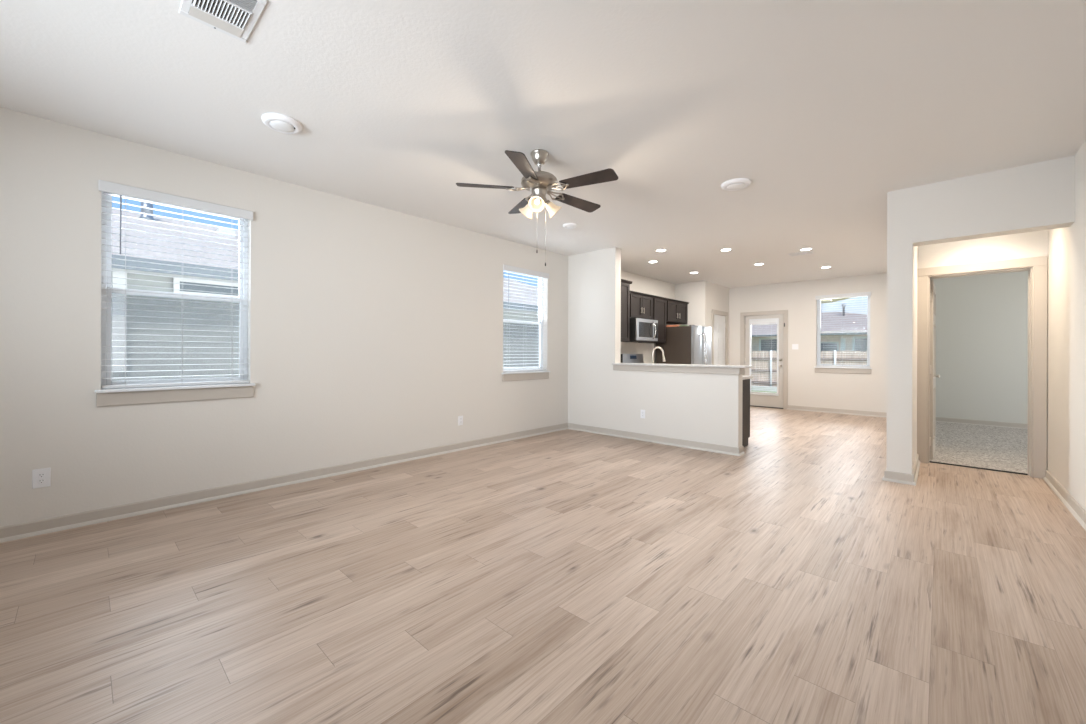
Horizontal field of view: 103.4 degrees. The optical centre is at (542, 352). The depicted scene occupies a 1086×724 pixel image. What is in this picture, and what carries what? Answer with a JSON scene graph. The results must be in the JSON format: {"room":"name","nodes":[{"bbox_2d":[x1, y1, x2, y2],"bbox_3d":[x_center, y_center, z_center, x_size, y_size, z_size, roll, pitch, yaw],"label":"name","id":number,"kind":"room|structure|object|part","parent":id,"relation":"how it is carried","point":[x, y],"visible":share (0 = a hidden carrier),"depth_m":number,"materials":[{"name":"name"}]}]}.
{"room":"empty living room","nodes":[
{"label":"empty living room","id":0,"kind":"room"},
{"bbox_2d":[0,107,674,526],"bbox_3d":[-0.254,-0.170,6.233,0.150,2.743,12.290,0,0,43],"label":"wall","id":1,"kind":"structure","parent":0,"point":[372,329],"depth_m":3.79,"materials":[{"name":"white paint"}]},
{"bbox_2d":[32,468,50,488],"bbox_3d":[-3.308,0.826,2.829,0.010,0.125,0.080,0,0,43],"label":"wall outlet","id":2,"kind":"object","parent":1,"relation":"attached to","point":[41,478],"visible":1,"depth_m":2.83,"materials":[{"name":"white plastic"}]},
{"bbox_2d":[38,478,44,483],"bbox_3d":[-3.307,0.846,2.827,0.005,0.029,0.034,0,0,43],"label":"receptacle","id":3,"kind":"object","parent":2,"relation":"attached to","point":[40,480],"depth_m":2.83,"materials":[{"name":"grey plastic"}]},
{"bbox_2d":[38,473,45,477],"bbox_3d":[-3.307,0.807,2.827,0.005,0.029,0.034,0,0,43],"label":"receptacle","id":4,"kind":"object","parent":2,"relation":"attached to","point":[40,475],"depth_m":2.83,"materials":[{"name":"grey plastic"}]},
{"bbox_2d":[95,191,254,406],"bbox_3d":[-2.858,-0.409,3.394,0.186,1.575,0.955,0,0,43],"label":"window","id":5,"kind":"structure","parent":1,"relation":"in","point":[161,394],"depth_m":3.28,"materials":[{"name":"white plastic"}]},
{"bbox_3d":[-2.838,0.272,3.374,0.126,0.022,0.955,0,0,43],"label":"sill","id":6,"kind":"part","parent":5,"relation":"part of","materials":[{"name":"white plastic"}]},
{"bbox_3d":[-2.913,-0.810,3.447,0.025,0.748,0.835,0,0,43],"label":"sash","id":7,"kind":"part","parent":5,"relation":"part of","materials":[{"name":"white plastic"}]},
{"bbox_3d":[-2.895,-0.114,3.428,0.028,0.725,0.835,0,0,43],"label":"sash","id":8,"kind":"part","parent":5,"relation":"part of","materials":[{"name":"white plastic"}]},
{"bbox_2d":[99,180,252,388],"bbox_3d":[-2.832,-0.479,3.371,0.081,1.472,0.923,0,0,43],"label":"window blind","id":9,"kind":"object","parent":5,"relation":"attached to","point":[105,186],"visible":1,"depth_m":3.32,"materials":[{"name":"white plastic"}]},
{"bbox_3d":[-3.063,-0.466,3.146,0.051,1.412,0.002,0,0,43],"label":"ladder cord","id":10,"kind":"part","parent":9,"relation":"part of","materials":[{"name":"white fabric"}]},
{"bbox_3d":[-2.846,0.246,3.382,0.044,0.022,0.887,0,0,43],"label":"rail","id":11,"kind":"part","parent":9,"relation":"part of","materials":[{"name":"white plastic"}]},
{"bbox_3d":[-2.624,-0.465,3.618,0.051,1.412,0.002,0,0,43],"label":"ladder cord","id":12,"kind":"part","parent":9,"relation":"part of","materials":[{"name":"white fabric"}]},
{"bbox_2d":[0,423,567,542],"bbox_3d":[-1.932,1.150,4.297,0.030,0.092,6.873,0,0,43],"label":"baseboard","id":13,"kind":"structure","parent":1,"relation":"attached to","point":[59,523],"depth_m":3.53,"materials":[{"name":"beige paint"}]},
{"bbox_2d":[458,416,462,425],"bbox_3d":[-1.017,0.836,5.297,0.010,0.116,0.072,0,0,43],"label":"wall outlet","id":14,"kind":"object","parent":1,"relation":"attached to","point":[460,418],"visible":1,"depth_m":5.29,"materials":[{"name":"white plastic"}]},
{"bbox_2d":[502,277,549,380],"bbox_3d":[-0.275,-0.401,6.176,0.186,1.575,0.950,0,0,43],"label":"window","id":15,"kind":"structure","parent":1,"relation":"in","point":[523,375],"depth_m":6.32,"materials":[{"name":"white plastic"}]},
{"bbox_3d":[-0.312,-0.106,6.210,0.028,0.725,0.830,0,0,43],"label":"sash","id":16,"kind":"part","parent":15,"relation":"part of","materials":[{"name":"white plastic"}]},
{"bbox_3d":[-0.330,-0.802,6.228,0.025,0.748,0.830,0,0,43],"label":"sash","id":17,"kind":"part","parent":15,"relation":"part of","materials":[{"name":"white plastic"}]},
{"bbox_2d":[503,264,548,371],"bbox_3d":[-0.250,-0.465,6.153,0.081,1.459,0.918,0,0,43],"label":"window blind","id":18,"kind":"object","parent":15,"relation":"attached to","point":[506,268],"visible":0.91,"depth_m":6.12,"materials":[{"name":"white plastic"}]},
{"bbox_3d":[-0.479,-0.452,5.928,0.051,1.399,0.002,0,0,43],"label":"ladder cord","id":19,"kind":"part","parent":18,"relation":"part of","materials":[{"name":"white fabric"}]},
{"bbox_3d":[-0.264,0.254,6.163,0.044,0.022,0.882,0,0,43],"label":"rail","id":20,"kind":"part","parent":18,"relation":"part of","materials":[{"name":"white plastic"}]},
{"bbox_3d":[-0.256,0.280,6.156,0.126,0.022,0.950,0,0,43],"label":"sill","id":21,"kind":"part","parent":15,"relation":"part of","materials":[{"name":"white plastic"}]},
{"bbox_3d":[-0.321,-0.451,6.218,0.060,1.475,0.890,0,0,43],"label":"frame","id":22,"kind":"part","parent":15,"relation":"part of","materials":[{"name":"white plastic"}]},
{"bbox_2d":[621,279,631,341],"bbox_3d":[1.213,-0.722,7.412,0.393,1.057,0.611,0,0,43],"label":"upper cabinet","id":23,"kind":"object","parent":1,"relation":"attached to","point":[625,284],"visible":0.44,"depth_m":7.40,"materials":[{"name":"brown wood"}]},
{"bbox_3d":[1.214,-1.228,7.412,0.391,0.045,0.611,0,0,43],"label":"crown moulding","id":24,"kind":"part","parent":23,"relation":"part of","materials":[{"name":"brown wood"}]},
{"bbox_2d":[630,291,653,319],"bbox_3d":[1.705,-0.862,7.974,0.348,0.469,0.853,0,0,43],"label":"upper cabinet","id":25,"kind":"object","parent":1,"relation":"attached to","point":[640,303],"visible":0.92,"depth_m":7.84,"materials":[{"name":"brown wood"}]},
{"bbox_3d":[1.681,-0.848,7.746,0.020,0.418,0.387,0,0,43],"label":"door","id":26,"kind":"part","parent":25,"relation":"part of","materials":[{"name":"brown wood"}]},
{"bbox_3d":[1.704,-1.082,7.975,0.344,0.028,0.853,0,0,43],"label":"crown","id":27,"kind":"part","parent":25,"relation":"part of","materials":[{"name":"brown wood"}]},
{"bbox_2d":[629,318,657,342],"bbox_3d":[1.776,-0.409,7.945,0.495,0.416,0.780,0,0,43],"label":"microwave","id":28,"kind":"object","parent":25,"relation":"attached to","point":[641,330],"visible":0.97,"depth_m":7.73,"materials":[{"name":"silver metal"}]},
{"bbox_3d":[1.861,-0.417,7.798,0.024,0.277,0.520,0,0,43],"label":"door glass","id":29,"kind":"part","parent":28,"relation":"part of","materials":[{"name":"black glass"}]},
{"bbox_3d":[2.120,-0.418,8.049,0.003,0.280,0.130,0,0,43],"label":"control panel","id":30,"kind":"part","parent":28,"relation":"part of","materials":[{"name":"black"}]},
{"bbox_3d":[1.945,-0.848,8.030,0.020,0.418,0.377,0,0,43],"label":"door","id":31,"kind":"part","parent":25,"relation":"part of","materials":[{"name":"brown wood"}]},
{"bbox_2d":[644,295,667,342],"bbox_3d":[2.183,-0.645,8.492,0.344,0.899,0.555,0,0,43],"label":"upper cabinet","id":32,"kind":"object","parent":1,"relation":"attached to","point":[658,303],"visible":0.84,"depth_m":8.42,"materials":[{"name":"brown wood"}]},
{"bbox_3d":[2.292,-0.631,8.405,0.020,0.848,0.485,0,0,43],"label":"door","id":33,"kind":"part","parent":32,"relation":"part of","materials":[{"name":"brown wood"}]},
{"bbox_2d":[666,298,688,324],"bbox_3d":[2.715,-0.862,9.062,0.348,0.462,0.998,0,0,43],"label":"upper cabinet","id":34,"kind":"object","parent":1,"relation":"attached to","point":[676,310],"visible":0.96,"depth_m":8.92,"materials":[{"name":"brown wood"}]},
{"bbox_3d":[2.657,-0.849,8.797,0.020,0.411,0.445,0,0,43],"label":"door","id":35,"kind":"part","parent":34,"relation":"part of","materials":[{"name":"brown wood"}]},
{"bbox_3d":[2.714,-1.079,9.063,0.344,0.028,0.998,0,0,43],"label":"crown","id":36,"kind":"part","parent":34,"relation":"part of","materials":[{"name":"brown wood"}]},
{"bbox_3d":[2.963,-0.848,9.127,0.020,0.411,0.444,0,0,43],"label":"door","id":37,"kind":"part","parent":34,"relation":"part of","materials":[{"name":"brown wood"}]},
{"bbox_2d":[0,406,1085,723],"bbox_3d":[2.564,1.254,3.627,7.772,0.112,12.250,0,0,43],"label":"floor","id":38,"kind":"structure","parent":0,"point":[567,576],"depth_m":2.14,"materials":[{"name":"brown wood"}]},
{"bbox_2d":[621,354,643,362],"bbox_3d":[1.849,0.603,7.873,0.670,1.170,0.778,0,0,43],"label":"range","id":39,"kind":"object","parent":38,"relation":"on","point":[625,358],"visible":0.06,"depth_m":8.01,"materials":[{"name":"silver metal"}]},
{"bbox_2d":[656,325,711,364],"bbox_3d":[2.950,0.324,8.838,0.898,1.735,0.880,0,0,43],"label":"refrigerator","id":40,"kind":"object","parent":38,"relation":"on","point":[691,344],"visible":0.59,"depth_m":8.50,"materials":[{"name":"grey metal"}]},
{"bbox_3d":[3.027,0.296,8.427,0.067,1.652,0.382,0,0,43],"label":"door","id":41,"kind":"part","parent":40,"relation":"part of","materials":[{"name":"silver metal"}]},
{"bbox_3d":[3.178,0.102,8.491,0.092,0.998,0.026,0,0,43],"label":"handle","id":42,"kind":"part","parent":40,"relation":"part of","materials":[{"name":"silver metal"}]},
{"bbox_3d":[3.239,0.102,8.557,0.092,0.998,0.026,0,0,43],"label":"handle","id":43,"kind":"part","parent":40,"relation":"part of","materials":[{"name":"silver metal"}]},
{"bbox_3d":[3.329,0.297,8.752,0.067,1.652,0.492,0,0,43],"label":"door","id":44,"kind":"part","parent":40,"relation":"part of","materials":[{"name":"silver metal"}]},
{"bbox_2d":[742,379,749,446],"bbox_3d":[1.848,0.773,6.116,1.910,0.870,0.642,0,0,43],"label":"base cabinet","id":45,"kind":"object","parent":38,"relation":"on","point":[746,383],"visible":0.18,"depth_m":5.54,"materials":[{"name":"brown wood"}]},
{"bbox_2d":[743,375,752,379],"bbox_3d":[1.837,0.318,6.519,2.527,0.036,1.217,0,0,43],"label":"countertop","id":46,"kind":"structure","parent":45,"relation":"on","point":[744,376],"depth_m":5.55,"materials":[{"name":"beige stone"}]},
{"bbox_2d":[652,347,664,363],"bbox_3d":[1.658,0.103,6.150,0.213,0.392,0.100,0,0,2],"label":"kitchen faucet","id":47,"kind":"object","parent":46,"relation":"on","point":[655,347],"visible":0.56,"depth_m":6.16,"materials":[{"name":"silver metal"}]},
{"bbox_2d":[0,0,1085,287],"bbox_3d":[2.591,-1.593,3.596,7.902,0.120,12.290,0,0,43],"label":"ceiling","id":48,"kind":"structure","parent":0,"point":[828,108],"depth_m":2.64,"materials":[{"name":"white paint"}]},
{"bbox_2d":[179,0,266,42],"bbox_3d":[-1.429,-1.538,1.911,0.371,0.014,0.254,0,0,43],"label":"ceiling vent","id":49,"kind":"object","parent":48,"relation":"in","point":[236,19],"visible":1,"depth_m":1.94,"materials":[{"name":"white metal"}]},
{"bbox_3d":[-1.516,-1.538,1.991,0.074,0.006,0.194,0,0,43],"label":"damper plate","id":50,"kind":"part","parent":49,"relation":"part of","materials":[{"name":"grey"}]},
{"bbox_2d":[261,113,302,133],"bbox_3d":[-1.748,-1.527,2.877,0.236,0.038,0.236,0,0,43],"label":"smoke detector","id":51,"kind":"object","parent":48,"relation":"attached to","point":[282,123],"visible":1,"depth_m":2.84,"materials":[{"name":"white plastic"}]},
{"bbox_2d":[456,149,617,265],"bbox_3d":[0.005,-1.106,3.320,1.221,0.869,1.212,0,0,43],"label":"ceiling fan","id":52,"kind":"object","parent":48,"relation":"hanging from","point":[539,183],"visible":1,"depth_m":3.24,"materials":[{"name":"brown wood"}]},
{"bbox_3d":[-0.441,-1.279,3.288,0.439,0.045,0.134,0,0,-3],"label":"blade","id":53,"kind":"part","parent":52,"relation":"part of","materials":[{"name":"brown wood"}]},
{"bbox_3d":[-0.179,-1.269,3.700,0.135,0.032,0.439,0,0,-21],"label":"blade","id":54,"kind":"part","parent":52,"relation":"part of","materials":[{"name":"brown wood"}]},
{"bbox_3d":[-0.131,-1.268,2.913,0.134,0.039,0.439,0,0,15],"label":"blade","id":55,"kind":"part","parent":52,"relation":"part of","materials":[{"name":"brown wood"}]},
{"bbox_3d":[-0.121,-1.117,3.385,0.128,0.127,0.127,0,0,43],"label":"lamp shade","id":56,"kind":"part","parent":52,"relation":"part of","materials":[{"name":"white glass"}]},
{"bbox_3d":[-0.042,-1.116,3.188,0.120,0.127,0.126,0,0,43],"label":"lamp shade","id":57,"kind":"part","parent":52,"relation":"part of","materials":[{"name":"white glass"}]},
{"bbox_3d":[-0.040,-1.138,3.218,0.043,0.060,0.062,0,0,25],"label":"bulb","id":58,"kind":"part","parent":52,"relation":"part of","materials":[{"name":"beige glass"}]},
{"bbox_3d":[0.019,-0.932,3.316,0.002,0.470,0.002,0,0,43],"label":"pull chain","id":59,"kind":"part","parent":52,"relation":"part of","materials":[{"name":"silver metal"}]},
{"bbox_3d":[0.089,-1.116,3.353,0.121,0.127,0.127,0,0,43],"label":"lamp shade","id":60,"kind":"part","parent":52,"relation":"part of","materials":[{"name":"white glass"}]},
{"bbox_3d":[0.293,-1.248,3.576,0.439,0.039,0.135,0,0,-40],"label":"blade","id":61,"kind":"part","parent":52,"relation":"part of","materials":[{"name":"brown wood"}]},
{"bbox_3d":[0.321,-1.247,3.090,0.439,0.045,0.134,0,0,32],"label":"blade","id":62,"kind":"part","parent":52,"relation":"part of","materials":[{"name":"brown wood"}]},
{"bbox_2d":[563,223,576,228],"bbox_3d":[0.325,-1.521,5.162,0.170,0.038,0.170,0,0,43],"label":"smoke detector","id":63,"kind":"object","parent":48,"relation":"attached to","point":[566,225],"visible":1,"depth_m":5.12,"materials":[{"name":"white plastic"}]},
{"bbox_2d":[720,248,731,250],"bbox_3d":[2.712,-1.527,6.356,0.167,0.010,0.167,0,0,43],"label":"recessed light","id":64,"kind":"object","parent":48,"relation":"in","point":[724,249],"visible":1,"depth_m":6.33,"materials":[{"name":"white paint"}]},
{"bbox_2d":[721,178,750,190],"bbox_3d":[1.749,-1.516,3.886,0.250,0.038,0.250,0,0,43],"label":"smoke detector","id":65,"kind":"object","parent":48,"relation":"in","point":[735,184],"visible":1,"depth_m":3.84,"materials":[{"name":"white plastic"}]},
{"bbox_2d":[788,251,813,255],"bbox_3d":[3.963,-1.522,6.586,0.320,0.012,0.200,0,0,43],"label":"ceiling vent","id":66,"kind":"object","parent":48,"relation":"in","point":[805,252],"visible":1,"depth_m":6.55,"materials":[{"name":"white metal"}]},
{"bbox_2d":[568,247,742,447],"bbox_3d":[1.401,-0.165,5.994,2.601,2.743,0.145,0,0,43],"label":"wall","id":67,"kind":"structure","parent":0,"point":[594,277],"depth_m":6.23,"materials":[{"name":"white paint"}]},
{"bbox_2d":[641,410,644,417],"bbox_3d":[1.375,0.843,5.910,0.072,0.116,0.010,0,0,43],"label":"wall outlet","id":68,"kind":"object","parent":67,"relation":"attached to","point":[642,411],"visible":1,"depth_m":5.91,"materials":[{"name":"white plastic"}]},
{"bbox_2d":[568,423,744,455],"bbox_3d":[1.398,1.161,5.973,2.631,0.092,0.175,0,0,43],"label":"baseboard","id":69,"kind":"structure","parent":67,"relation":"attached to","point":[716,448],"depth_m":5.69,"materials":[{"name":"beige paint"}]},
{"bbox_2d":[613,365,743,374],"bbox_3d":[1.716,0.214,5.686,1.759,0.077,0.167,0,0,43],"label":"trim","id":70,"kind":"structure","parent":67,"relation":"attached to","point":[711,370],"depth_m":5.51,"materials":[{"name":"beige paint"}]},
{"bbox_2d":[612,363,751,367],"bbox_3d":[1.749,0.163,5.665,1.835,0.026,0.262,0,0,43],"label":"bar ledge","id":71,"kind":"object","parent":67,"relation":"on","point":[636,364],"visible":0.99,"depth_m":5.49,"materials":[{"name":"white stone"}]},
{"bbox_2d":[675,281,706,326],"bbox_3d":[3.220,-0.159,9.357,0.689,2.743,0.105,0,0,43],"label":"wall","id":72,"kind":"structure","parent":0,"point":[695,293],"depth_m":9.24,"materials":[{"name":"white paint"}]},
{"bbox_2d":[707,281,728,364],"bbox_3d":[3.906,-0.157,9.671,0.110,2.743,1.290,0,0,43],"label":"wall","id":73,"kind":"structure","parent":0,"point":[717,295],"depth_m":9.54,"materials":[{"name":"white paint"}]},
{"bbox_2d":[712,309,727,364],"bbox_3d":[3.974,0.133,9.699,0.153,2.163,0.921,0,0,43],"label":"door","id":74,"kind":"structure","parent":73,"relation":"in","point":[719,318],"depth_m":9.70,"materials":[{"name":"beige paint"}]},
{"bbox_2d":[729,273,886,412],"bbox_3d":[5.387,-0.152,9.279,3.973,2.743,0.150,0,0,43],"label":"wall","id":75,"kind":"structure","parent":0,"point":[807,387],"depth_m":8.94,"materials":[{"name":"white paint"}]},
{"bbox_2d":[740,310,787,408],"bbox_3d":[4.974,0.144,9.642,0.984,2.148,0.178,0,0,43],"label":"door","id":76,"kind":"structure","parent":75,"relation":"in","point":[779,400],"depth_m":9.50,"materials":[{"name":"beige paint"}]},
{"bbox_3d":[4.952,0.090,9.618,0.610,1.715,0.024,0,0,43],"label":"glazing frame","id":77,"kind":"part","parent":76,"relation":"part of","materials":[{"name":"white plastic"}]},
{"bbox_2d":[751,322,776,393],"bbox_3d":[4.952,0.112,9.618,0.524,1.580,0.044,0,0,43],"label":"window blind","id":78,"kind":"object","parent":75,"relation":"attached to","point":[771,323],"visible":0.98,"depth_m":9.61,"materials":[{"name":"white plastic"}]},
{"bbox_3d":[4.954,-0.658,9.618,0.524,0.041,0.044,0,0,43],"label":"head rail","id":79,"kind":"part","parent":78,"relation":"part of","materials":[{"name":"white plastic"}]},
{"bbox_3d":[4.949,0.891,9.618,0.524,0.022,0.044,0,0,43],"label":"rail","id":80,"kind":"part","parent":78,"relation":"part of","materials":[{"name":"white"}]},
{"bbox_2d":[792,344,797,348],"bbox_3d":[5.390,-0.131,9.165,0.118,0.116,0.013,0,0,43],"label":"light switch","id":81,"kind":"object","parent":75,"relation":"attached to","point":[794,346],"visible":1,"depth_m":9.17,"materials":[{"name":"white plastic"}]},
{"bbox_2d":[787,405,886,417],"bbox_3d":[5.574,1.174,8.978,3.284,0.092,0.030,0,0,43],"label":"baseboard","id":82,"kind":"structure","parent":75,"relation":"attached to","point":[790,407],"depth_m":8.62,"materials":[{"name":"beige paint"}]},
{"bbox_2d":[821,297,853,302],"bbox_3d":[5.912,-1.359,10.515,2.750,0.320,2.350,0,0,43],"label":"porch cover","id":83,"kind":"object","parent":75,"relation":"attached to","point":[831,299],"visible":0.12,"depth_m":10.50,"materials":[{"name":"beige"}]},
{"bbox_2d":[814,296,871,373],"bbox_3d":[6.040,-0.381,8.642,0.955,1.575,0.185,0,0,43],"label":"window","id":84,"kind":"structure","parent":75,"relation":"in","point":[857,370],"depth_m":8.62,"materials":[{"name":"white plastic"}]},
{"bbox_2d":[815,292,870,367],"bbox_3d":[6.018,-0.450,8.618,0.923,1.467,0.081,0,0,43],"label":"window blind","id":85,"kind":"object","parent":84,"relation":"attached to","point":[864,294],"visible":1,"depth_m":8.61,"materials":[{"name":"white plastic"}]},
{"bbox_3d":[6.026,0.273,8.629,0.887,0.022,0.044,0,0,43],"label":"rail","id":86,"kind":"part","parent":85,"relation":"part of","materials":[{"name":"white plastic"}]},
{"bbox_3d":[6.264,-0.435,8.410,0.002,1.407,0.051,0,0,43],"label":"ladder cord","id":87,"kind":"part","parent":85,"relation":"part of","materials":[{"name":"white fabric"}]},
{"bbox_3d":[6.018,0.299,8.621,0.955,0.022,0.126,0,0,43],"label":"sill","id":88,"kind":"part","parent":84,"relation":"part of","materials":[{"name":"white plastic"}]},
{"bbox_3d":[6.094,-0.783,8.699,0.835,0.748,0.025,0,0,43],"label":"sash","id":89,"kind":"part","parent":84,"relation":"part of","materials":[{"name":"white plastic"}]},
{"bbox_3d":[6.073,-0.086,8.679,0.835,0.725,0.028,0,0,43],"label":"sash","id":90,"kind":"part","parent":84,"relation":"part of","materials":[{"name":"white plastic"}]},
{"bbox_2d":[886,187,917,473],"bbox_3d":[5.152,-0.153,5.971,0.184,2.743,5.318,0,0,43],"label":"wall","id":91,"kind":"structure","parent":0,"point":[902,256],"depth_m":4.03,"materials":[{"name":"white paint"}]},
{"bbox_2d":[882,417,1027,485],"bbox_3d":[6.313,1.176,4.767,3.589,0.092,5.198,0,0,43],"label":"baseboard","id":92,"kind":"structure","parent":91,"relation":"attached to","point":[911,479],"depth_m":4.73,"materials":[{"name":"beige paint"}]},
{"bbox_2d":[917,256,1047,478],"bbox_3d":[4.823,0.140,4.790,0.948,2.154,0.920,0,0,43],"label":"door frame","id":93,"kind":"structure","parent":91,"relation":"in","point":[1037,268],"depth_m":4.38,"materials":[{"name":"beige paint"}]},
{"bbox_2d":[930,271,1027,423],"bbox_3d":[8.184,-0.144,6.532,3.495,2.743,0.130,0,0,43],"label":"wall","id":94,"kind":"structure","parent":0,"point":[982,320],"depth_m":7.20,"materials":[{"name":"white paint"}]},
{"bbox_2d":[918,230,1047,451],"bbox_3d":[5.500,-0.152,3.641,3.495,2.743,0.120,0,0,43],"label":"wall","id":95,"kind":"structure","parent":0,"point":[1028,244],"depth_m":4.41,"materials":[{"name":"white paint"}]},
{"bbox_2d":[929,461,1027,474],"bbox_3d":[4.563,1.210,4.513,0.736,0.014,0.014,0,0,43],"label":"threshold","id":96,"kind":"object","parent":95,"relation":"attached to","point":[929,461],"depth_m":4.50,"materials":[{"name":"black"}]},
{"bbox_2d":[913,155,1074,246],"bbox_3d":[3.825,-1.271,3.704,0.950,0.515,0.184,0,0,43],"label":"wall","id":97,"kind":"structure","parent":0,"point":[1039,196],"depth_m":3.60,"materials":[{"name":"white paint"}]},
{"bbox_2d":[1047,140,1085,510],"bbox_3d":[2.170,-0.162,1.124,0.140,2.743,8.100,0,0,43],"label":"wall","id":98,"kind":"structure","parent":0,"point":[1066,454],"depth_m":3.43,"materials":[{"name":"white paint"}]},
{"bbox_2d":[1043,470,1085,530],"bbox_3d":[2.155,1.163,1.237,0.030,0.092,7.950,0,0,43],"label":"baseboard","id":99,"kind":"structure","parent":98,"relation":"attached to","point":[1072,505],"depth_m":3.41,"materials":[{"name":"beige paint"}]},
{"label":"outside","id":100,"kind":"structure","parent":0,"visible":0},
{"bbox_3d":[-22.932,1.431,8.016,35.488,0.100,40.550,0,0,43],"label":"ground","id":101,"kind":"structure","parent":100,"visible":0},
{"bbox_2d":[111,202,538,380],"bbox_3d":[-5.745,-0.670,10.248,6.630,4.210,20.000,0,0,43],"label":"house","id":102,"kind":"structure","parent":101,"relation":"on","point":[151,351],"depth_m":6.50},
{"bbox_2d":[139,202,154,220],"bbox_3d":[-7.345,-2.610,7.953,0.257,0.340,0.257,0,0,43],"label":"roof vent","id":103,"kind":"object","parent":102,"relation":"attached to","point":[144,204],"depth_m":7.89,"materials":[{"name":"grey"}]},
{"bbox_3d":[-5.076,-0.986,6.687,0.020,0.145,0.910,0,0,43],"label":"pane","id":104,"kind":"part","parent":102,"relation":"part of","materials":[{"name":"grey glass"}]},
{"bbox_2d":[217,228,234,236],"bbox_3d":[-6.410,-2.397,8.667,0.300,0.160,0.270,0,0,43],"label":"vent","id":105,"kind":"object","parent":102,"relation":"attached to","point":[220,229],"depth_m":8.54,"materials":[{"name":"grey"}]},
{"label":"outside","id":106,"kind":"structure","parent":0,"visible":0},
{"bbox_3d":[20.332,1.565,29.253,70.000,0.100,49.450,0,0,43],"label":"yard","id":107,"kind":"structure","parent":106,"visible":0},
{"bbox_2d":[751,385,776,391],"bbox_3d":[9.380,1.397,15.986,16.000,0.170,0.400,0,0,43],"label":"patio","id":108,"kind":"structure","parent":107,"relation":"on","point":[758,388],"depth_m":16.55,"materials":[{"name":"concrete"}]},
{"bbox_2d":[751,304,866,373],"bbox_3d":[15.938,-0.528,24.073,13.800,4.060,10.030,0,0,43],"label":"house","id":109,"kind":"structure","parent":107,"relation":"on","point":[829,342],"depth_m":20.85,"materials":[{"name":"beige"}]},
{"bbox_3d":[11.597,-0.392,21.970,0.800,0.600,0.020,0,0,43],"label":"pane","id":110,"kind":"part","parent":109,"relation":"part of","materials":[{"name":"grey"}]},
{"bbox_3d":[13.484,-0.266,20.218,0.650,0.420,0.020,0,0,43],"label":"pane","id":111,"kind":"part","parent":109,"relation":"part of","materials":[{"name":"grey"}]},
{"bbox_3d":[13.875,0.130,19.839,0.180,1.630,0.040,0,0,43],"label":"corner trim","id":112,"kind":"part","parent":109,"relation":"part of","materials":[{"name":"grey"}]},
{"bbox_3d":[14.459,-0.353,19.313,0.690,0.600,0.020,0,0,43],"label":"pane","id":113,"kind":"part","parent":109,"relation":"part of","materials":[{"name":"grey"}]},
{"bbox_2d":[751,350,866,386],"bbox_3d":[9.636,0.692,16.231,16.039,1.580,0.135,0,0,43],"label":"wooden fence","id":114,"kind":"object","parent":107,"relation":"on","point":[771,356],"visible":0.09,"depth_m":16.81,"materials":[{"name":"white wood"}]},
{"bbox_3d":[9.640,0.712,16.265,16.000,0.090,0.040,0,0,43],"label":"rail","id":115,"kind":"part","parent":114,"relation":"part of","materials":[{"name":"brown"}]},
{"bbox_3d":[9.639,1.182,16.265,16.000,0.090,0.040,0,0,43],"label":"rail","id":116,"kind":"part","parent":114,"relation":"part of","materials":[{"name":"brown"}]},
{"bbox_3d":[8.949,0.690,16.825,0.069,1.580,0.069,0,0,43],"label":"post","id":117,"kind":"part","parent":114,"relation":"part of","materials":[{"name":"white wood"}]},
{"bbox_3d":[9.642,0.232,16.265,16.000,0.090,0.040,0,0,43],"label":"rail","id":118,"kind":"part","parent":114,"relation":"part of","materials":[{"name":"brown wood"}]}
]}

